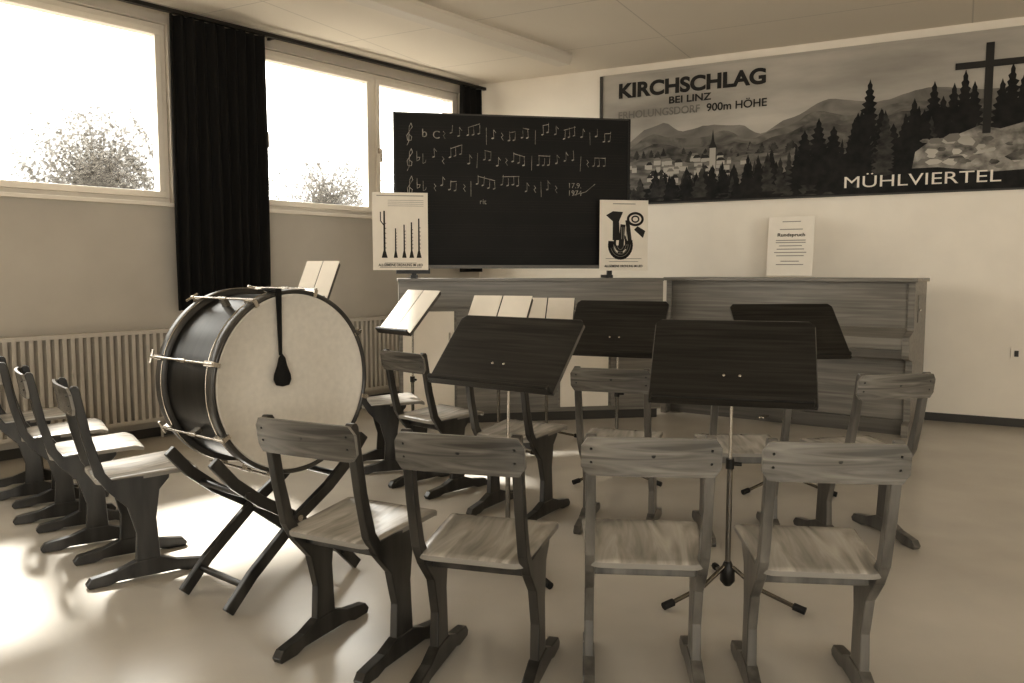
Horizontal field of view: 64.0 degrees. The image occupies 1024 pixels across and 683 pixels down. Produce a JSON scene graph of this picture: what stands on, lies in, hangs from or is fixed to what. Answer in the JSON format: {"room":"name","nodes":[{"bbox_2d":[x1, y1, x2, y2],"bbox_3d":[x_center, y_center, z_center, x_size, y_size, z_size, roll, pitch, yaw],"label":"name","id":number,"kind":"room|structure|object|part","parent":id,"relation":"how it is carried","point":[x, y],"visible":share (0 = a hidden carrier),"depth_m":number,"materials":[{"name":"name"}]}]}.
{"room":"music room","nodes":[
{"label":"music room","id":0,"kind":"room"},
{"bbox_2d":[0,0,479,450],"bbox_3d":[-5.000,-0.726,4.070,0.281,3.380,14.400,4,7,40],"label":"wall","id":1,"kind":"structure","parent":0,"point":[67,267],"depth_m":6.32,"materials":[{"name":"paint"}]},
{"bbox_2d":[0,0,173,206],"bbox_3d":[-3.586,-1.694,5.507,0.180,1.420,2.720,4,7,40],"label":"window","id":2,"kind":"structure","parent":1,"relation":"in","point":[160,196],"depth_m":6.24,"materials":[{"name":"white paint"}]},
{"bbox_2d":[0,391,398,460],"bbox_3d":[-4.894,0.932,4.112,0.015,0.070,13.980,4,7,40],"label":"baseboard","id":3,"kind":"structure","parent":1,"relation":"attached to","point":[9,454],"depth_m":6.42,"materials":[{"name":"grey paint"}]},
{"bbox_2d":[118,0,485,90],"bbox_3d":[-3.428,-2.473,5.456,0.141,0.030,9.570,4,7,40],"label":"rail","id":4,"kind":"object","parent":1,"relation":"attached to","point":[270,36],"visible":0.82,"depth_m":7.13,"materials":[{"name":"black metal"}]},
{"bbox_2d":[169,13,270,310],"bbox_3d":[-2.374,-1.414,6.719,0.083,2.290,0.848,4,7,40],"label":"curtain","id":5,"kind":"object","parent":4,"relation":"hanging from","point":[219,94],"depth_m":6.69,"materials":[{"name":"black fabric"}]},
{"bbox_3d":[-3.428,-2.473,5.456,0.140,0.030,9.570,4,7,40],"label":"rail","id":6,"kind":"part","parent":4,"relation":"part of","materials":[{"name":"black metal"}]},
{"bbox_2d":[459,85,481,271],"bbox_3d":[-0.449,-1.760,8.972,0.083,1.990,0.328,4,7,40],"label":"curtain","id":7,"kind":"object","parent":4,"relation":"hanging from","point":[470,98],"depth_m":8.92,"materials":[{"name":"black fabric"}]},
{"bbox_2d":[265,49,456,218],"bbox_3d":[-1.402,-1.918,8.077,0.180,1.420,2.580,4,7,40],"label":"window","id":8,"kind":"structure","parent":1,"relation":"in","point":[370,83],"depth_m":8.05,"materials":[{"name":"white paint"}]},
{"bbox_2d":[0,405,1023,682],"bbox_3d":[-1.600,1.081,3.382,16.400,0.100,12.950,0,5,0],"label":"floor","id":9,"kind":"structure","parent":0,"point":[949,609],"depth_m":3.35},
{"bbox_2d":[0,404,77,500],"bbox_3d":[-2.906,0.470,4.904,0.549,0.852,0.398,-3,6,-30],"label":"chair","id":10,"kind":"object","parent":9,"relation":"on","point":[34,478],"visible":0.52,"depth_m":4.79,"materials":[{"name":"brown wood"}]},
{"bbox_2d":[0,356,115,524],"bbox_3d":[-2.506,0.507,4.485,0.549,0.852,0.398,-3,6,-32],"label":"chair","id":11,"kind":"object","parent":9,"relation":"on","point":[63,492],"visible":0.7,"depth_m":4.36,"materials":[{"name":"brown wood"}]},
{"bbox_2d":[14,365,143,552],"bbox_3d":[-2.126,0.543,4.066,0.549,0.852,0.398,-3,6,-33],"label":"chair","id":12,"kind":"object","parent":9,"relation":"on","point":[93,511],"visible":0.94,"depth_m":3.94,"materials":[{"name":"brown wood"}]},
{"bbox_2d":[0,328,169,443],"bbox_3d":[-3.810,0.435,5.264,0.130,0.860,3.600,4,7,40],"label":"radiator","id":13,"kind":"object","parent":9,"relation":"on","point":[113,375],"visible":0.61,"depth_m":6.07,"materials":[{"name":"metal"}]},
{"bbox_2d":[52,377,200,589],"bbox_3d":[-1.695,0.582,3.626,0.549,0.852,0.398,-4,6,-36],"label":"chair","id":14,"kind":"object","parent":9,"relation":"on","point":[135,483],"visible":0.94,"depth_m":3.52,"materials":[{"name":"brown wood"}]},
{"bbox_2d":[164,432,366,615],"bbox_3d":[-1.015,0.715,3.475,0.390,0.613,0.742,4,6,39],"label":"stand","id":15,"kind":"object","parent":9,"relation":"on","point":[234,489],"visible":0.72,"depth_m":3.35,"materials":[{"name":"brown wood"}]},
{"bbox_2d":[148,285,368,476],"bbox_3d":[-1.026,0.152,3.439,0.494,0.771,0.771,4,6,39],"label":"bass drum","id":16,"kind":"object","parent":15,"relation":"on","point":[233,357],"visible":0.91,"depth_m":3.27,"materials":[{"name":"paint"}]},
{"bbox_2d":[298,261,339,298],"bbox_3d":[-1.472,0.100,6.064,0.502,1.385,0.550,2,5,25],"label":"music stand","id":17,"kind":"object","parent":9,"relation":"on","point":[321,275],"visible":0.39,"depth_m":5.98,"materials":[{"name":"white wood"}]},
{"bbox_2d":[256,414,436,682],"bbox_3d":[-0.544,0.651,2.830,0.398,0.852,0.549,3,6,27],"label":"chair","id":18,"kind":"object","parent":9,"relation":"on","point":[359,524],"visible":0.93,"depth_m":2.75,"materials":[{"name":"brown wood"}]},
{"bbox_2d":[349,316,398,390],"bbox_3d":[-1.715,0.220,7.729,0.130,0.860,2.317,4,7,40],"label":"radiator","id":19,"kind":"object","parent":9,"relation":"on","point":[373,342],"visible":0.17,"depth_m":8.08,"materials":[{"name":"metal"}]},
{"bbox_2d":[361,393,424,473],"bbox_3d":[-0.869,0.419,5.498,0.549,0.852,0.398,-2,5,-18],"label":"chair","id":20,"kind":"object","parent":9,"relation":"on","point":[386,422],"visible":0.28,"depth_m":5.35,"materials":[{"name":"brown wood"}]},
{"bbox_2d":[375,290,440,410],"bbox_3d":[-0.683,0.223,5.855,0.521,1.176,0.545,-4,6,-40],"label":"music stand","id":21,"kind":"object","parent":9,"relation":"on","point":[407,315],"visible":0.77,"depth_m":5.73,"materials":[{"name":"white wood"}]},
{"bbox_2d":[380,349,486,499],"bbox_3d":[-0.471,0.465,4.967,0.398,0.852,0.549,5,7,44],"label":"chair","id":22,"kind":"object","parent":9,"relation":"on","point":[446,419],"visible":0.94,"depth_m":4.87,"materials":[{"name":"brown wood"}]},
{"bbox_2d":[394,428,559,682],"bbox_3d":[-0.088,0.668,2.639,0.398,0.852,0.549,1,5,16],"label":"chair","id":23,"kind":"object","parent":9,"relation":"on","point":[518,546],"visible":1,"depth_m":2.55,"materials":[{"name":"brown wood"}]},
{"bbox_2d":[467,295,533,454],"bbox_3d":[-0.093,0.263,5.590,0.552,1.142,0.482,0,5,0],"label":"music stand","id":24,"kind":"object","parent":9,"relation":"on","point":[481,305],"visible":0.27,"depth_m":5.65,"materials":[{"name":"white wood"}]},
{"bbox_2d":[427,315,584,588],"bbox_3d":[0.009,0.450,3.637,0.666,1.110,0.524,4,6,36],"label":"music stand","id":25,"kind":"object","parent":9,"relation":"on","point":[515,354],"visible":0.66,"depth_m":3.52,"materials":[{"name":"brown wood"}]},
{"bbox_2d":[466,386,569,519],"bbox_3d":[0.024,0.509,4.455,0.398,0.852,0.549,3,6,32],"label":"chair","id":26,"kind":"object","parent":9,"relation":"on","point":[539,437],"visible":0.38,"depth_m":4.40,"materials":[{"name":"brown wood"}]},
{"bbox_2d":[397,278,663,422],"bbox_3d":[0.175,0.070,7.207,2.335,1.250,0.210,-1,5,-10],"label":"sideboard","id":27,"kind":"object","parent":9,"relation":"on","point":[433,334],"visible":0.44,"depth_m":7.10,"materials":[{"name":"brown wood"}]},
{"bbox_2d":[393,111,630,277],"bbox_3d":[0.074,-1.225,7.013,2.152,1.360,0.295,-1,5,-10],"label":"blackboard","id":28,"kind":"object","parent":27,"relation":"on","point":[504,191],"visible":0.98,"depth_m":6.93,"materials":[{"name":"black metal"}]},
{"bbox_2d":[372,192,427,269],"bbox_3d":[-0.913,-0.901,6.710,0.450,0.630,0.006,-1,5,-10],"label":"poster","id":29,"kind":"object","parent":28,"relation":"attached to","point":[399,219],"visible":1,"depth_m":6.71,"materials":[{"name":"paper"}]},
{"bbox_2d":[599,200,647,270],"bbox_3d":[0.959,-0.909,7.033,0.430,0.600,0.006,-1,5,-10],"label":"poster","id":30,"kind":"object","parent":28,"relation":"attached to","point":[623,237],"visible":1,"depth_m":7.03,"materials":[{"name":"paper"}]},
{"bbox_2d":[529,298,576,437],"bbox_3d":[0.230,0.226,6.219,0.545,1.108,0.521,1,5,10],"label":"music stand","id":31,"kind":"object","parent":9,"relation":"on","point":[552,308],"visible":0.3,"depth_m":6.21,"materials":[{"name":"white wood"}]},
{"bbox_2d":[570,366,662,534],"bbox_3d":[0.551,0.530,4.213,0.398,0.852,0.549,2,5,18],"label":"chair","id":32,"kind":"object","parent":9,"relation":"on","point":[582,379],"visible":0.71,"depth_m":3.99,"materials":[{"name":"brown wood"}]},
{"bbox_2d":[572,300,668,486],"bbox_3d":[0.674,0.309,5.163,0.605,1.125,0.539,2,5,22],"label":"music stand","id":33,"kind":"object","parent":9,"relation":"on","point":[626,329],"visible":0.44,"depth_m":5.07,"materials":[{"name":"brown wood"}]},
{"bbox_2d":[581,433,722,682],"bbox_3d":[0.417,0.670,2.608,0.398,0.852,0.549,0,5,5],"label":"chair","id":34,"kind":"object","parent":9,"relation":"on","point":[612,546],"visible":1,"depth_m":2.47,"materials":[{"name":"brown wood"}]},
{"bbox_2d":[648,319,818,614],"bbox_3d":[0.883,0.475,3.318,0.626,1.115,0.524,1,5,16],"label":"music stand","id":35,"kind":"object","parent":9,"relation":"on","point":[737,363],"visible":0.98,"depth_m":3.21,"materials":[{"name":"brown wood"}]},
{"bbox_2d":[692,405,791,546],"bbox_3d":[1.138,0.542,4.082,0.398,0.852,0.549,0,5,3],"label":"chair","id":36,"kind":"object","parent":9,"relation":"on","point":[746,448],"visible":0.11,"depth_m":4.02,"materials":[{"name":"brown wood"}]},
{"bbox_2d":[729,304,851,496],"bbox_3d":[1.633,0.332,4.954,0.646,1.115,0.524,-1,5,-6],"label":"music stand","id":37,"kind":"object","parent":9,"relation":"on","point":[831,343],"visible":0.42,"depth_m":4.90,"materials":[{"name":"brown wood"}]},
{"bbox_2d":[661,277,929,437],"bbox_3d":[2.407,0.066,7.223,2.140,1.255,0.755,3,6,35],"label":"upright piano","id":38,"kind":"object","parent":9,"relation":"on","point":[881,321],"visible":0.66,"depth_m":6.80,"materials":[{"name":"brown wood"}]},
{"bbox_2d":[766,216,814,275],"bbox_3d":[2.517,-0.861,7.413,0.400,0.537,0.072,3,6,30],"label":"notice sheet","id":39,"kind":"object","parent":38,"relation":"on","point":[790,239],"visible":1,"depth_m":7.41,"materials":[{"name":"paper"}]},
{"bbox_2d":[730,438,912,682],"bbox_3d":[0.922,0.676,2.538,0.398,0.852,0.549,1,5,6],"label":"chair","id":40,"kind":"object","parent":9,"relation":"on","point":[771,553],"visible":1,"depth_m":2.41,"materials":[{"name":"brown wood"}]},
{"bbox_2d":[793,372,935,549],"bbox_3d":[1.706,0.548,4.013,0.398,0.852,0.549,-1,5,-12],"label":"chair","id":41,"kind":"object","parent":9,"relation":"on","point":[920,386],"visible":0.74,"depth_m":3.83,"materials":[{"name":"brown wood"}]},
{"bbox_2d":[146,0,1023,84],"bbox_3d":[-1.600,-2.411,3.077,16.400,0.150,12.950,0,5,0],"label":"ceiling","id":42,"kind":"structure","parent":0,"point":[598,34],"depth_m":6.91,"materials":[{"name":"white paint"}]},
{"bbox_2d":[345,0,571,66],"bbox_3d":[-1.284,-2.524,5.809,0.215,0.100,5.520,4,7,40],"label":"fluorescent ceiling light","id":43,"kind":"object","parent":42,"relation":"attached to","point":[411,10],"visible":1,"depth_m":6.79,"materials":[{"name":"beige plastic"}]},
{"bbox_2d":[479,17,1023,418],"bbox_3d":[3.015,-1.032,7.580,7.800,3.380,0.201,3,6,28],"label":"wall","id":44,"kind":"structure","parent":0,"point":[969,245],"depth_m":7.24,"materials":[{"name":"paint"}]},
{"bbox_2d":[600,25,1023,203],"bbox_3d":[2.763,-1.976,7.500,4.213,1.335,0.034,3,6,28],"label":"banner","id":45,"kind":"object","parent":44,"relation":"attached to","point":[941,113],"visible":0.98,"depth_m":7.42,"materials":[{"name":"fabric"}]},
{"bbox_2d":[924,412,1023,427],"bbox_3d":[2.876,0.621,7.677,7.400,0.070,0.018,3,6,28],"label":"baseboard","id":46,"kind":"structure","parent":44,"relation":"attached to","point":[973,419],"depth_m":7.07,"materials":[{"name":"grey paint"}]},
{"bbox_2d":[1011,349,1021,358],"bbox_3d":[4.237,0.102,6.887,0.080,0.080,0.017,3,6,28],"label":"light switch","id":47,"kind":"object","parent":44,"relation":"attached to","point":[1015,353],"visible":1,"depth_m":6.88,"materials":[{"name":"white paint"}]}
]}

